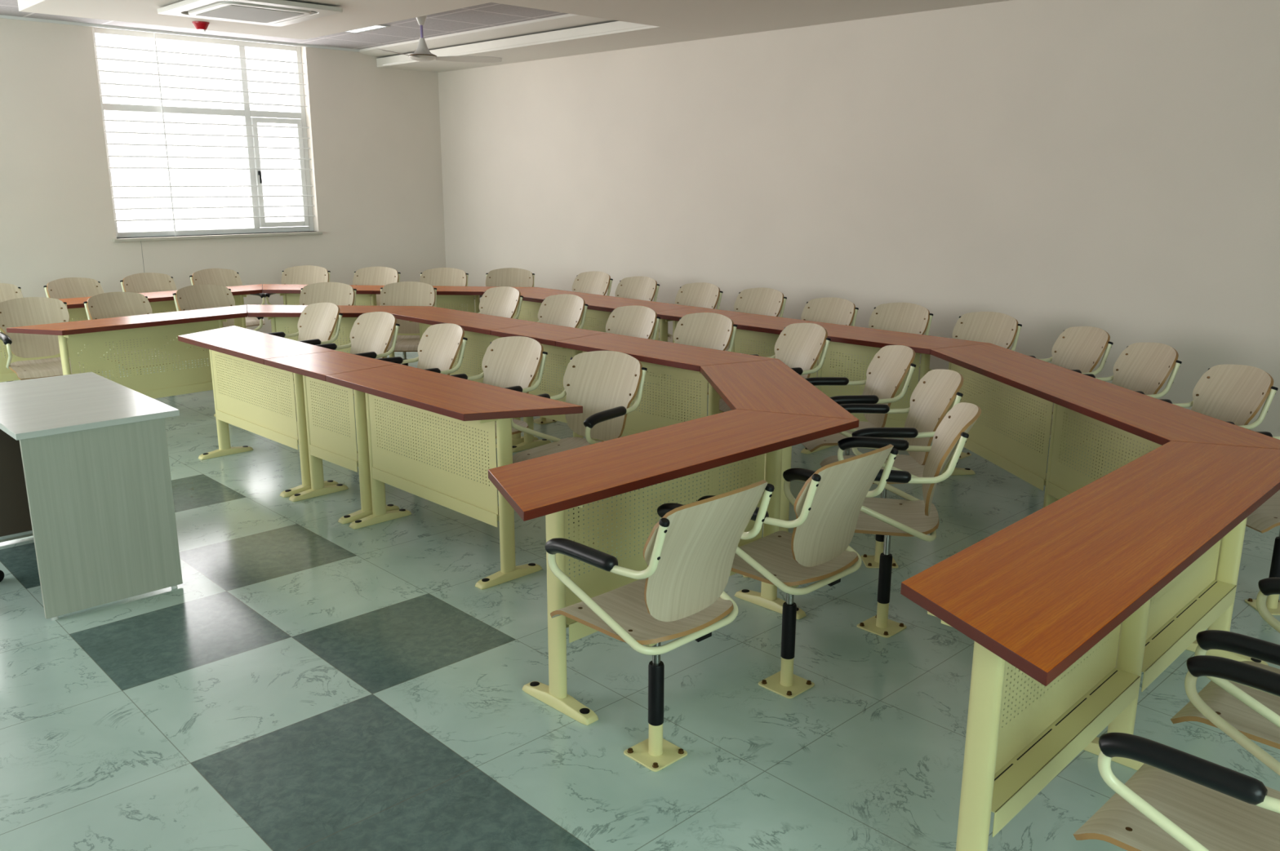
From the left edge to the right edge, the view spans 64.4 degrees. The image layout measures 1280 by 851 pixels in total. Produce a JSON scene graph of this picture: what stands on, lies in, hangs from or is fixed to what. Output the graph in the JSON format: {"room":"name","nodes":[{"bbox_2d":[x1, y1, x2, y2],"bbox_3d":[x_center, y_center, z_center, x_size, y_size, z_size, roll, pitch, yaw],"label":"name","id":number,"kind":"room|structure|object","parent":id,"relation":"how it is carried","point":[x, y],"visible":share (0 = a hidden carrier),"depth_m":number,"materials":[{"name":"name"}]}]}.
{"room":"classroom","nodes":[
{"label":"classroom","id":0,"kind":"room"},
{"bbox_2d":[0,17,445,358],"bbox_3d":[-5.431,-1.992,8.650,9.060,3.100,0.220,-13,19,-42],"label":"wall","id":1,"kind":"structure","parent":0,"point":[375,153],"depth_m":9.94,"materials":[{"name":"paint"}]},
{"bbox_2d":[0,14,359,52],"bbox_3d":[-5.685,-3.253,7.907,7.700,0.022,0.030,-13,19,-42],"label":"trim","id":2,"kind":"structure","parent":1,"relation":"attached to","point":[2,16],"depth_m":9.22,"materials":[{"name":"white paint"}]},
{"bbox_2d":[92,26,322,242],"bbox_3d":[-4.112,-2.745,9.737,2.020,1.853,0.265,-13,19,-42],"label":"window","id":3,"kind":"structure","parent":1,"relation":"in","point":[254,169],"depth_m":9.87,"materials":[{"name":"white paint"}]},
{"bbox_2d":[0,0,568,49],"bbox_3d":[-0.985,-2.274,3.822,8.860,0.050,12.800,-13,19,-42],"label":"ceiling","id":4,"kind":"structure","parent":0,"point":[488,15],"depth_m":8.78,"materials":[{"name":"tile"}]},
{"bbox_2d":[192,21,209,31],"bbox_3d":[-3.281,-2.984,7.597,0.120,0.062,0.120,-13,19,-42],"label":"smoke detector","id":5,"kind":"object","parent":4,"relation":"attached to","point":[199,25],"visible":1,"depth_m":7.56,"materials":[{"name":"red plastic"}]},
{"bbox_2d":[156,0,342,26],"bbox_3d":[-2.642,-2.808,6.871,0.880,0.052,0.970,-13,19,-42],"label":"air conditioner","id":6,"kind":"object","parent":4,"relation":"attached to","point":[264,12],"visible":1,"depth_m":6.76,"materials":[{"name":"white plastic"}]},
{"bbox_2d":[195,4,303,22],"bbox_3d":[-2.642,-2.785,6.877,0.500,0.003,0.590,-13,19,-42],"label":"grille","id":7,"kind":"object","parent":6,"relation":"attached to","point":[237,12],"depth_m":6.85,"materials":[{"name":"grey plastic"}]},
{"bbox_2d":[345,24,390,33],"bbox_3d":[-2.579,-3.467,8.806,0.594,0.012,0.594,-13,19,-42],"label":"recessed light","id":8,"kind":"object","parent":4,"relation":"in","point":[379,26],"visible":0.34,"depth_m":8.95,"materials":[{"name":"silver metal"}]},
{"bbox_2d":[352,25,382,31],"bbox_3d":[-2.579,-3.471,8.805,0.540,0.004,0.540,-13,19,-42],"label":"diffuser","id":9,"kind":"object","parent":8,"relation":"attached to","point":[375,27],"depth_m":8.95,"materials":[{"name":"white plastic"}]},
{"bbox_2d":[372,15,502,65],"bbox_3d":[-1.871,-3.172,8.327,1.150,0.352,1.036,-13,19,-42],"label":"ceiling fan","id":10,"kind":"object","parent":4,"relation":"hanging from","point":[422,53],"visible":0.95,"depth_m":8.26,"materials":[{"name":"white metal"}]},
{"bbox_2d":[0,351,1279,850],"bbox_3d":[-0.995,0.628,4.532,8.860,0.001,12.800,-13,19,-42],"label":"floor","id":11,"kind":"structure","parent":0,"point":[310,681],"depth_m":3.36,"materials":[{"name":"tile"}]},
{"bbox_2d":[0,570,4,582],"bbox_3d":[-2.926,0.265,3.989,0.657,0.950,0.639,-13,19,-42],"label":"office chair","id":12,"kind":"object","parent":11,"relation":"on","point":[2,574],"visible":1,"depth_m":4.33,"materials":[{"name":"black plastic"}]},
{"bbox_2d":[0,283,22,382],"bbox_3d":[-4.954,-0.656,7.901,0.549,0.866,0.503,13,19,43],"label":"swivel armchair","id":13,"kind":"object","parent":11,"relation":"on","point":[7,291],"visible":0.07,"depth_m":8.05,"materials":[{"name":"beige wood"}]},
{"bbox_2d":[0,297,88,380],"bbox_3d":[-4.042,-0.410,6.893,0.503,0.873,0.549,-11,18,-39],"label":"swivel armchair","id":14,"kind":"object","parent":11,"relation":"on","point":[27,311],"visible":0.63,"depth_m":6.93,"materials":[{"name":"beige wood"}]},
{"bbox_2d":[0,296,117,382],"bbox_3d":[-4.510,-0.493,7.430,0.436,0.775,1.399,13,19,43],"label":"table","id":15,"kind":"object","parent":11,"relation":"on","point":[76,308],"visible":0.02,"depth_m":7.45,"materials":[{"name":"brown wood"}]},
{"bbox_2d":[0,361,113,382],"bbox_3d":[-4.462,-0.385,7.527,0.078,0.069,1.043,13,19,43],"label":"panel","id":16,"kind":"object","parent":15,"relation":"on","point":[7,375],"depth_m":7.36,"materials":[{"name":"yellow metal"}]},
{"bbox_2d":[43,277,103,375],"bbox_3d":[-4.499,-0.760,8.324,0.549,0.869,0.503,10,17,35],"label":"swivel armchair","id":17,"kind":"object","parent":11,"relation":"on","point":[68,287],"visible":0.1,"depth_m":8.37,"materials":[{"name":"beige wood"}]},
{"bbox_2d":[0,372,182,620],"bbox_3d":[-2.488,0.254,4.437,0.590,0.760,1.135,-13,19,-42],"label":"desk","id":18,"kind":"object","parent":11,"relation":"on","point":[85,472],"visible":1,"depth_m":4.06,"materials":[{"name":"grey laminate"}]},
{"bbox_2d":[6,304,247,417],"bbox_3d":[-3.256,-0.336,6.807,0.433,0.775,1.577,13,18,41],"label":"table","id":19,"kind":"object","parent":11,"relation":"on","point":[169,382],"visible":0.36,"depth_m":6.71,"materials":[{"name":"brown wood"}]},
{"bbox_2d":[139,382,213,399],"bbox_3d":[-3.282,-0.210,6.831,0.078,0.069,0.969,13,18,41],"label":"panel","id":20,"kind":"object","parent":19,"relation":"on","point":[179,388],"depth_m":6.90,"materials":[{"name":"yellow metal"}]},
{"bbox_2d":[83,292,180,375],"bbox_3d":[-3.608,-0.500,7.271,0.549,0.871,0.503,11,17,38],"label":"swivel armchair","id":21,"kind":"object","parent":11,"relation":"on","point":[109,304],"visible":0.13,"depth_m":7.32,"materials":[{"name":"beige wood"}]},
{"bbox_2d":[120,272,176,368],"bbox_3d":[-4.088,-0.854,8.707,0.549,0.872,0.503,12,18,39],"label":"swivel armchair","id":22,"kind":"object","parent":11,"relation":"on","point":[144,282],"visible":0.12,"depth_m":8.77,"materials":[{"name":"beige wood"}]},
{"bbox_2d":[130,284,262,376],"bbox_3d":[-3.582,-0.714,8.347,0.428,0.775,1.269,13,19,43],"label":"table","id":23,"kind":"object","parent":11,"relation":"on","point":[159,301],"visible":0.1,"depth_m":8.17,"materials":[{"name":"brown wood"}]},
{"bbox_2d":[172,284,263,352],"bbox_3d":[-3.172,-0.604,7.677,0.549,0.883,0.503,12,18,40],"label":"swivel armchair","id":24,"kind":"object","parent":11,"relation":"on","point":[193,297],"visible":0.27,"depth_m":7.74,"materials":[{"name":"beige wood"}]},
{"bbox_2d":[189,268,266,369],"bbox_3d":[-3.676,-0.948,9.092,0.549,0.876,0.503,13,18,41],"label":"swivel armchair","id":25,"kind":"object","parent":11,"relation":"on","point":[220,277],"visible":0.28,"depth_m":9.14,"materials":[{"name":"beige wood"}]},
{"bbox_2d":[177,325,337,497],"bbox_3d":[-2.237,-0.107,5.887,1.296,0.775,0.422,13,19,43],"label":"table","id":26,"kind":"object","parent":11,"relation":"on","point":[240,345],"visible":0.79,"depth_m":5.76,"materials":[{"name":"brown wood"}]},
{"bbox_2d":[216,409,298,449],"bbox_3d":[-2.206,0.018,5.915,1.025,0.069,0.078,13,19,43],"label":"panel","id":27,"kind":"object","parent":26,"relation":"on","point":[289,439],"depth_m":5.86,"materials":[{"name":"yellow metal"}]},
{"bbox_2d":[251,302,342,431],"bbox_3d":[-2.248,-0.353,6.695,0.503,0.868,0.549,12,18,41],"label":"swivel armchair","id":28,"kind":"object","parent":11,"relation":"on","point":[317,322],"visible":0.3,"depth_m":6.78,"materials":[{"name":"beige wood"}]},
{"bbox_2d":[264,265,330,322],"bbox_3d":[-3.120,-1.015,9.374,0.503,0.875,0.549,0,14,0],"label":"swivel armchair","id":29,"kind":"object","parent":11,"relation":"on","point":[304,274],"visible":0.2,"depth_m":9.48,"materials":[{"name":"beige wood"}]},
{"bbox_2d":[284,282,356,345],"bbox_3d":[-2.471,-0.649,7.889,0.503,0.875,0.549,1,14,5],"label":"swivel armchair","id":30,"kind":"object","parent":11,"relation":"on","point":[336,293],"visible":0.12,"depth_m":8.00,"materials":[{"name":"beige wood"}]},
{"bbox_2d":[262,284,384,350],"bbox_3d":[-2.695,-0.795,8.691,1.204,0.775,0.434,1,14,3],"label":"table","id":31,"kind":"object","parent":11,"relation":"on","point":[291,293],"visible":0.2,"depth_m":8.59,"materials":[{"name":"brown wood"}]},
{"bbox_2d":[263,351,399,524],"bbox_3d":[-1.567,0.052,5.247,0.623,0.775,0.417,13,19,43],"label":"table","id":32,"kind":"object","parent":11,"relation":"on","point":[339,449],"visible":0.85,"depth_m":5.18,"materials":[{"name":"brown wood"}]},
{"bbox_2d":[310,444,358,472],"bbox_3d":[-1.571,0.168,5.311,0.472,0.069,0.078,13,19,43],"label":"panel","id":33,"kind":"object","parent":32,"relation":"on","point":[342,459],"depth_m":5.27,"materials":[{"name":"yellow metal"}]},
{"bbox_2d":[246,304,429,414],"bbox_3d":[-2.198,-0.453,7.299,1.350,0.775,0.449,0,14,0],"label":"table","id":34,"kind":"object","parent":11,"relation":"on","point":[282,317],"visible":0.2,"depth_m":7.21,"materials":[{"name":"brown wood"}]},
{"bbox_2d":[315,311,399,452],"bbox_3d":[-1.757,-0.233,6.199,0.503,0.874,0.549,13,19,42],"label":"swivel armchair","id":35,"kind":"object","parent":11,"relation":"on","point":[371,334],"visible":0.29,"depth_m":6.28,"materials":[{"name":"beige wood"}]},
{"bbox_2d":[352,266,400,306],"bbox_3d":[-2.466,-0.992,9.291,0.503,0.875,0.549,2,14,9],"label":"swivel armchair","id":36,"kind":"object","parent":11,"relation":"on","point":[370,276],"visible":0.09,"depth_m":9.40,"materials":[{"name":"beige wood"}]},
{"bbox_2d":[379,281,436,365],"bbox_3d":[-1.841,-0.661,7.946,0.503,0.876,0.549,0,14,1],"label":"swivel armchair","id":37,"kind":"object","parent":11,"relation":"on","point":[402,293],"visible":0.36,"depth_m":8.04,"materials":[{"name":"beige wood"}]},
{"bbox_2d":[377,323,467,460],"bbox_3d":[-1.255,-0.109,5.691,0.549,0.879,0.503,-11,17,-38],"label":"swivel armchair","id":38,"kind":"object","parent":11,"relation":"on","point":[439,346],"visible":0.34,"depth_m":5.76,"materials":[{"name":"beige wood"}]},
{"bbox_2d":[419,267,468,310],"bbox_3d":[-1.816,-0.969,9.204,0.503,0.875,0.549,2,14,6],"label":"swivel armchair","id":39,"kind":"object","parent":11,"relation":"on","point":[442,277],"visible":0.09,"depth_m":9.32,"materials":[{"name":"beige wood"}]},
{"bbox_2d":[372,285,530,357],"bbox_3d":[-1.542,-0.774,8.621,1.304,0.775,0.412,1,14,3],"label":"table","id":40,"kind":"object","parent":11,"relation":"on","point":[451,297],"visible":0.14,"depth_m":8.55,"materials":[{"name":"brown wood"}]},
{"bbox_2d":[325,364,582,590],"bbox_3d":[-0.872,0.215,4.588,0.436,0.775,1.368,-13,19,-43],"label":"table","id":41,"kind":"object","parent":11,"relation":"on","point":[474,405],"visible":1,"depth_m":4.50,"materials":[{"name":"brown wood"}]},
{"bbox_2d":[372,466,498,527],"bbox_3d":[-0.939,0.319,4.702,0.078,0.069,1.016,-13,19,-43],"label":"panel","id":42,"kind":"object","parent":41,"relation":"on","point":[478,511],"depth_m":4.63,"materials":[{"name":"yellow metal"}]},
{"bbox_2d":[388,306,540,448],"bbox_3d":[-1.218,-0.350,6.893,1.253,0.775,0.438,13,19,42],"label":"table","id":43,"kind":"object","parent":11,"relation":"on","point":[477,327],"visible":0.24,"depth_m":6.71,"materials":[{"name":"brown wood"}]},
{"bbox_2d":[422,336,547,506],"bbox_3d":[-0.778,0.010,5.208,0.503,0.880,0.549,13,19,42],"label":"swivel armchair","id":44,"kind":"object","parent":11,"relation":"on","point":[511,362],"visible":0.35,"depth_m":5.28,"materials":[{"name":"beige wood"}]},
{"bbox_2d":[466,286,523,373],"bbox_3d":[-1.180,-0.586,7.648,0.503,0.876,0.549,13,19,42],"label":"swivel armchair","id":45,"kind":"object","parent":11,"relation":"on","point":[501,301],"visible":0.23,"depth_m":7.73,"materials":[{"name":"beige wood"}]},
{"bbox_2d":[474,267,534,320],"bbox_3d":[-1.200,-0.965,9.197,0.503,0.875,0.549,1,14,3],"label":"swivel armchair","id":46,"kind":"object","parent":11,"relation":"on","point":[507,277],"visible":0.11,"depth_m":9.31,"materials":[{"name":"beige wood"}]},
{"bbox_2d":[490,323,606,453],"bbox_3d":[-0.564,-0.198,6.284,0.631,0.775,0.440,13,19,42],"label":"table","id":47,"kind":"object","parent":11,"relation":"on","point":[546,335],"visible":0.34,"depth_m":6.19,"materials":[{"name":"brown wood"}]},
{"bbox_2d":[540,414,567,423],"bbox_3d":[-0.543,-0.073,6.309,0.429,0.069,0.078,13,19,42],"label":"cable tray","id":48,"kind":"object","parent":47,"relation":"on","point":[562,418],"depth_m":6.22,"materials":[{"name":"yellow metal"}]},
{"bbox_2d":[533,293,588,424],"bbox_3d":[-0.672,-0.460,7.135,0.503,0.879,0.549,13,19,42],"label":"swivel armchair","id":49,"kind":"object","parent":11,"relation":"on","point":[566,309],"visible":0.22,"depth_m":7.21,"materials":[{"name":"beige wood"}]},
{"bbox_2d":[511,351,647,548],"bbox_3d":[-0.276,0.131,4.700,0.503,0.890,0.549,10,17,35],"label":"swivel armchair","id":50,"kind":"object","parent":11,"relation":"on","point":[605,384],"visible":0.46,"depth_m":4.76,"materials":[{"name":"beige wood"}]},
{"bbox_2d":[483,287,693,416],"bbox_3d":[-0.424,-0.609,7.966,1.868,0.775,0.548,13,19,43],"label":"table","id":51,"kind":"object","parent":11,"relation":"on","point":[600,307],"visible":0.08,"depth_m":7.75,"materials":[{"name":"brown wood"}]},
{"bbox_2d":[572,271,613,328],"bbox_3d":[-0.546,-0.886,8.872,0.503,0.882,0.549,13,19,42],"label":"swivel armchair","id":52,"kind":"object","parent":11,"relation":"on","point":[596,282],"visible":0.21,"depth_m":8.95,"materials":[{"name":"beige wood"}]},
{"bbox_2d":[571,305,660,441],"bbox_3d":[-0.180,-0.329,6.640,0.549,0.863,0.503,-13,19,-42],"label":"swivel armchair","id":53,"kind":"object","parent":11,"relation":"on","point":[634,321],"visible":0.23,"depth_m":6.71,"materials":[{"name":"beige wood"}]},
{"bbox_2d":[589,276,659,330],"bbox_3d":[-0.149,-0.785,8.471,0.503,0.878,0.549,13,19,42],"label":"swivel armchair","id":54,"kind":"object","parent":11,"relation":"on","point":[642,288],"visible":0.16,"depth_m":8.55,"materials":[{"name":"beige wood"}]},
{"bbox_2d":[544,480,774,772],"bbox_3d":[0.065,0.558,2.940,0.503,0.899,0.549,-13,19,-43],"label":"swivel armchair","id":55,"kind":"object","parent":11,"relation":"on","point":[689,553],"visible":1,"depth_m":2.81,"materials":[{"name":"beige wood"}]},
{"bbox_2d":[555,333,775,502],"bbox_3d":[0.108,-0.041,5.649,1.280,0.775,0.444,13,19,43],"label":"table","id":56,"kind":"object","parent":11,"relation":"on","point":[679,361],"visible":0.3,"depth_m":5.52,"materials":[{"name":"brown wood"}]},
{"bbox_2d":[621,427,642,436],"bbox_3d":[0.055,0.068,5.742,0.902,0.069,0.078,13,19,43],"label":"cable tray","id":57,"kind":"object","parent":56,"relation":"on","point":[627,431],"depth_m":5.79,"materials":[{"name":"yellow metal"}]},
{"bbox_2d":[488,408,858,725],"bbox_3d":[0.115,0.451,3.638,0.457,0.775,1.632,13,19,43],"label":"table","id":58,"kind":"object","parent":11,"relation":"on","point":[550,486],"visible":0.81,"depth_m":3.44,"materials":[{"name":"brown wood"}]},
{"bbox_2d":[565,537,761,643],"bbox_3d":[0.128,0.574,3.678,0.078,0.069,1.088,13,19,43],"label":"panel","id":59,"kind":"object","parent":58,"relation":"on","point":[577,631],"depth_m":3.31,"materials":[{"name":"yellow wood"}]},
{"bbox_2d":[650,282,723,342],"bbox_3d":[0.332,-0.664,7.986,0.549,0.878,0.503,-13,19,-43],"label":"swivel armchair","id":60,"kind":"object","parent":11,"relation":"on","point":[702,295],"visible":0.19,"depth_m":8.06,"materials":[{"name":"beige wood"}]},
{"bbox_2d":[641,312,737,422],"bbox_3d":[0.273,-0.223,6.181,0.503,0.878,0.549,13,18,41],"label":"swivel armchair","id":61,"kind":"object","parent":11,"relation":"on","point":[712,331],"visible":0.21,"depth_m":6.25,"materials":[{"name":"beige wood"}]},
{"bbox_2d":[656,306,751,419],"bbox_3d":[0.419,-0.404,7.138,0.530,0.775,0.501,13,19,43],"label":"table","id":62,"kind":"object","parent":11,"relation":"on","point":[673,315],"visible":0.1,"depth_m":7.09,"materials":[{"name":"brown wood"}]},
{"bbox_2d":[724,288,786,354],"bbox_3d":[0.765,-0.559,7.546,0.549,0.886,0.503,-13,19,-43],"label":"swivel armchair","id":63,"kind":"object","parent":11,"relation":"on","point":[761,301],"visible":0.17,"depth_m":7.61,"materials":[{"name":"beige wood"}]},
{"bbox_2d":[719,323,831,412],"bbox_3d":[0.743,-0.112,5.704,0.549,0.893,0.503,-6,15,-23],"label":"swivel armchair","id":64,"kind":"object","parent":11,"relation":"on","point":[799,346],"visible":0.3,"depth_m":5.71,"materials":[{"name":"beige wood"}]},
{"bbox_2d":[699,359,858,577],"bbox_3d":[0.568,0.197,4.685,0.441,0.775,1.360,-1,14,-5],"label":"table","id":65,"kind":"object","parent":11,"relation":"on","point":[768,385],"visible":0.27,"depth_m":4.46,"materials":[{"name":"brown wood"}]},
{"bbox_2d":[697,444,898,698],"bbox_3d":[0.519,0.462,3.361,0.503,0.889,0.549,-13,19,-43],"label":"swivel armchair","id":66,"kind":"object","parent":11,"relation":"on","point":[828,504],"visible":0.87,"depth_m":3.24,"materials":[{"name":"beige wood"}]},
{"bbox_2d":[766,297,858,367],"bbox_3d":[1.196,-0.442,7.113,0.549,0.867,0.503,-12,18,-40],"label":"swivel armchair","id":67,"kind":"object","parent":11,"relation":"on","point":[839,311],"visible":0.16,"depth_m":7.18,"materials":[{"name":"beige wood"}]},
{"bbox_2d":[800,345,915,455],"bbox_3d":[1.071,0.041,5.121,0.549,0.875,0.503,-1,14,-7],"label":"swivel armchair","id":68,"kind":"object","parent":11,"relation":"on","point":[889,366],"visible":0.52,"depth_m":5.08,"materials":[{"name":"beige wood"}]},
{"bbox_2d":[728,313,990,454],"bbox_3d":[1.234,-0.210,6.359,1.760,0.775,0.487,13,19,43],"label":"table","id":69,"kind":"object","parent":11,"relation":"on","point":[858,341],"visible":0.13,"depth_m":6.21,"materials":[{"name":"brown wood"}]},
{"bbox_2d":[851,413,905,427],"bbox_3d":[1.399,-0.043,6.216,0.667,0.069,0.078,13,19,43],"label":"cable tray","id":70,"kind":"object","parent":69,"relation":"on","point":[892,420],"depth_m":6.06,"materials":[{"name":"yellow metal"}]},
{"bbox_2d":[832,302,933,381],"bbox_3d":[1.595,-0.349,6.709,0.549,0.881,0.503,-12,19,-42],"label":"swivel armchair","id":71,"kind":"object","parent":11,"relation":"on","point":[906,317],"visible":0.23,"depth_m":6.77,"materials":[{"name":"beige wood"}]},
{"bbox_2d":[819,369,963,568],"bbox_3d":[1.107,0.195,4.492,0.549,0.875,0.503,0,14,-1],"label":"swivel armchair","id":72,"kind":"object","parent":11,"relation":"on","point":[935,392],"visible":0.48,"depth_m":4.50,"materials":[{"name":"beige wood"}]},
{"bbox_2d":[837,402,981,638],"bbox_3d":[0.959,0.351,3.822,0.549,0.888,0.503,3,14,13],"label":"swivel armchair","id":73,"kind":"object","parent":11,"relation":"on","point":[910,517],"visible":0.75,"depth_m":3.84,"materials":[{"name":"beige wood"}]},
{"bbox_2d":[910,311,1022,459],"bbox_3d":[2.006,-0.245,6.293,0.549,0.879,0.503,-10,17,-35],"label":"swivel armchair","id":74,"kind":"object","parent":11,"relation":"on","point":[1002,330],"visible":0.19,"depth_m":6.34,"materials":[{"name":"beige wood"}]},
{"bbox_2d":[985,326,1113,453],"bbox_3d":[2.317,-0.118,5.787,0.549,0.875,0.503,-2,14,-10],"label":"swivel armchair","id":75,"kind":"object","parent":11,"relation":"on","point":[1079,349],"visible":0.28,"depth_m":5.77,"materials":[{"name":"beige wood"}]},
{"bbox_2d":[900,440,1279,850],"bbox_3d":[1.410,0.623,2.955,0.431,0.775,2.250,13,19,43],"label":"table","id":76,"kind":"object","parent":11,"relation":"on","point":[1144,557],"visible":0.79,"depth_m":2.61,"materials":[{"name":"brown wood"}]},
{"bbox_2d":[991,668,1140,837],"bbox_3d":[1.101,0.826,2.659,0.078,0.069,0.916,13,19,43],"label":"panel","id":77,"kind":"object","parent":76,"relation":"on","point":[1027,771],"depth_m":2.61,"materials":[{"name":"yellow metal"}]},
{"bbox_2d":[1141,580,1236,692],"bbox_3d":[1.769,0.667,3.320,0.078,0.069,0.916,13,19,43],"label":"panel","id":78,"kind":"object","parent":76,"relation":"on","point":[1170,638],"depth_m":3.30,"materials":[{"name":"yellow metal"}]},
{"bbox_2d":[930,343,1279,507],"bbox_3d":[1.971,0.189,4.739,0.435,0.775,2.420,-2,14,-9],"label":"table","id":79,"kind":"object","parent":11,"relation":"on","point":[1153,423],"visible":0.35,"depth_m":4.70,"materials":[{"name":"brown wood"}]},
{"bbox_2d":[964,438,1046,491],"bbox_3d":[1.886,0.164,5.376,0.078,0.069,1.063,-2,14,-9],"label":"panel","id":80,"kind":"object","parent":79,"relation":"on","point":[1002,460],"depth_m":5.19,"materials":[{"name":"yellow metal"}]},
{"bbox_2d":[1047,481,1071,499],"bbox_3d":[2.044,0.404,4.399,0.078,0.069,0.901,-2,14,-9],"label":"cable tray","id":81,"kind":"object","parent":79,"relation":"on","point":[1055,490],"depth_m":4.75,"materials":[{"name":"yellow metal"}]},
{"bbox_2d":[1039,342,1182,479],"bbox_3d":[2.401,0.017,5.237,0.549,0.875,0.503,-1,14,-6],"label":"swivel armchair","id":82,"kind":"object","parent":11,"relation":"on","point":[1144,368],"visible":0.34,"depth_m":5.20,"materials":[{"name":"beige wood"}]},
{"bbox_2d":[1073,655,1279,850],"bbox_3d":[1.187,0.808,1.944,0.503,0.895,0.549,-13,19,-42],"label":"swivel armchair","id":83,"kind":"object","parent":11,"relation":"on","point":[1177,800],"visible":1,"depth_m":1.99,"materials":[{"name":"beige wood"}]},
{"bbox_2d":[1105,364,1278,466],"bbox_3d":[2.484,0.168,4.620,0.549,0.875,0.503,-1,14,-5],"label":"swivel armchair","id":84,"kind":"object","parent":11,"relation":"on","point":[1233,394],"visible":0.29,"depth_m":4.58,"materials":[{"name":"beige wood"}]},
{"bbox_2d":[1170,577,1279,749],"bbox_3d":[1.603,0.704,2.374,0.503,0.895,0.549,-13,19,-42],"label":"swivel armchair","id":85,"kind":"object","parent":11,"relation":"on","point":[1255,713],"visible":0.74,"depth_m":2.35,"materials":[{"name":"beige wood"}]},
{"bbox_2d":[1244,431,1279,615],"bbox_3d":[2.585,0.316,4.021,0.549,0.873,0.503,-1,14,-6],"label":"swivel armchair","id":86,"kind":"object","parent":11,"relation":"on","point":[1266,517],"visible":0.26,"depth_m":4.05,"materials":[{"name":"beige"}]},
{"bbox_2d":[437,0,1279,449],"bbox_3d":[2.274,-1.579,7.077,0.200,3.100,12.800,-13,19,-42],"label":"wall","id":87,"kind":"structure","parent":0,"point":[1052,166],"depth_m":7.11,"materials":[{"name":"paint"}]},
{"bbox_2d":[358,13,619,57],"bbox_3d":[-1.111,-3.575,9.361,0.960,0.054,4.220,-13,19,-42],"label":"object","id":88,"kind":"structure","parent":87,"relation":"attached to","point":[565,21],"depth_m":9.02,"materials":[{"name":"white paint"}]},
{"bbox_2d":[17,0,1010,39],"bbox_3d":[-0.445,-2.037,3.301,8.660,0.159,11.040,-13,19,-42],"label":"ceiling","id":89,"kind":"structure","parent":87,"relation":"attached to","point":[717,17],"depth_m":7.04,"materials":[{"name":"white paint"}]},
{"bbox_2d":[376,21,725,72],"bbox_3d":[-1.036,-3.508,9.452,0.750,0.089,4.220,-13,19,-42],"label":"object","id":90,"kind":"structure","parent":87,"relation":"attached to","point":[615,35],"depth_m":8.96,"materials":[{"name":"white paint"}]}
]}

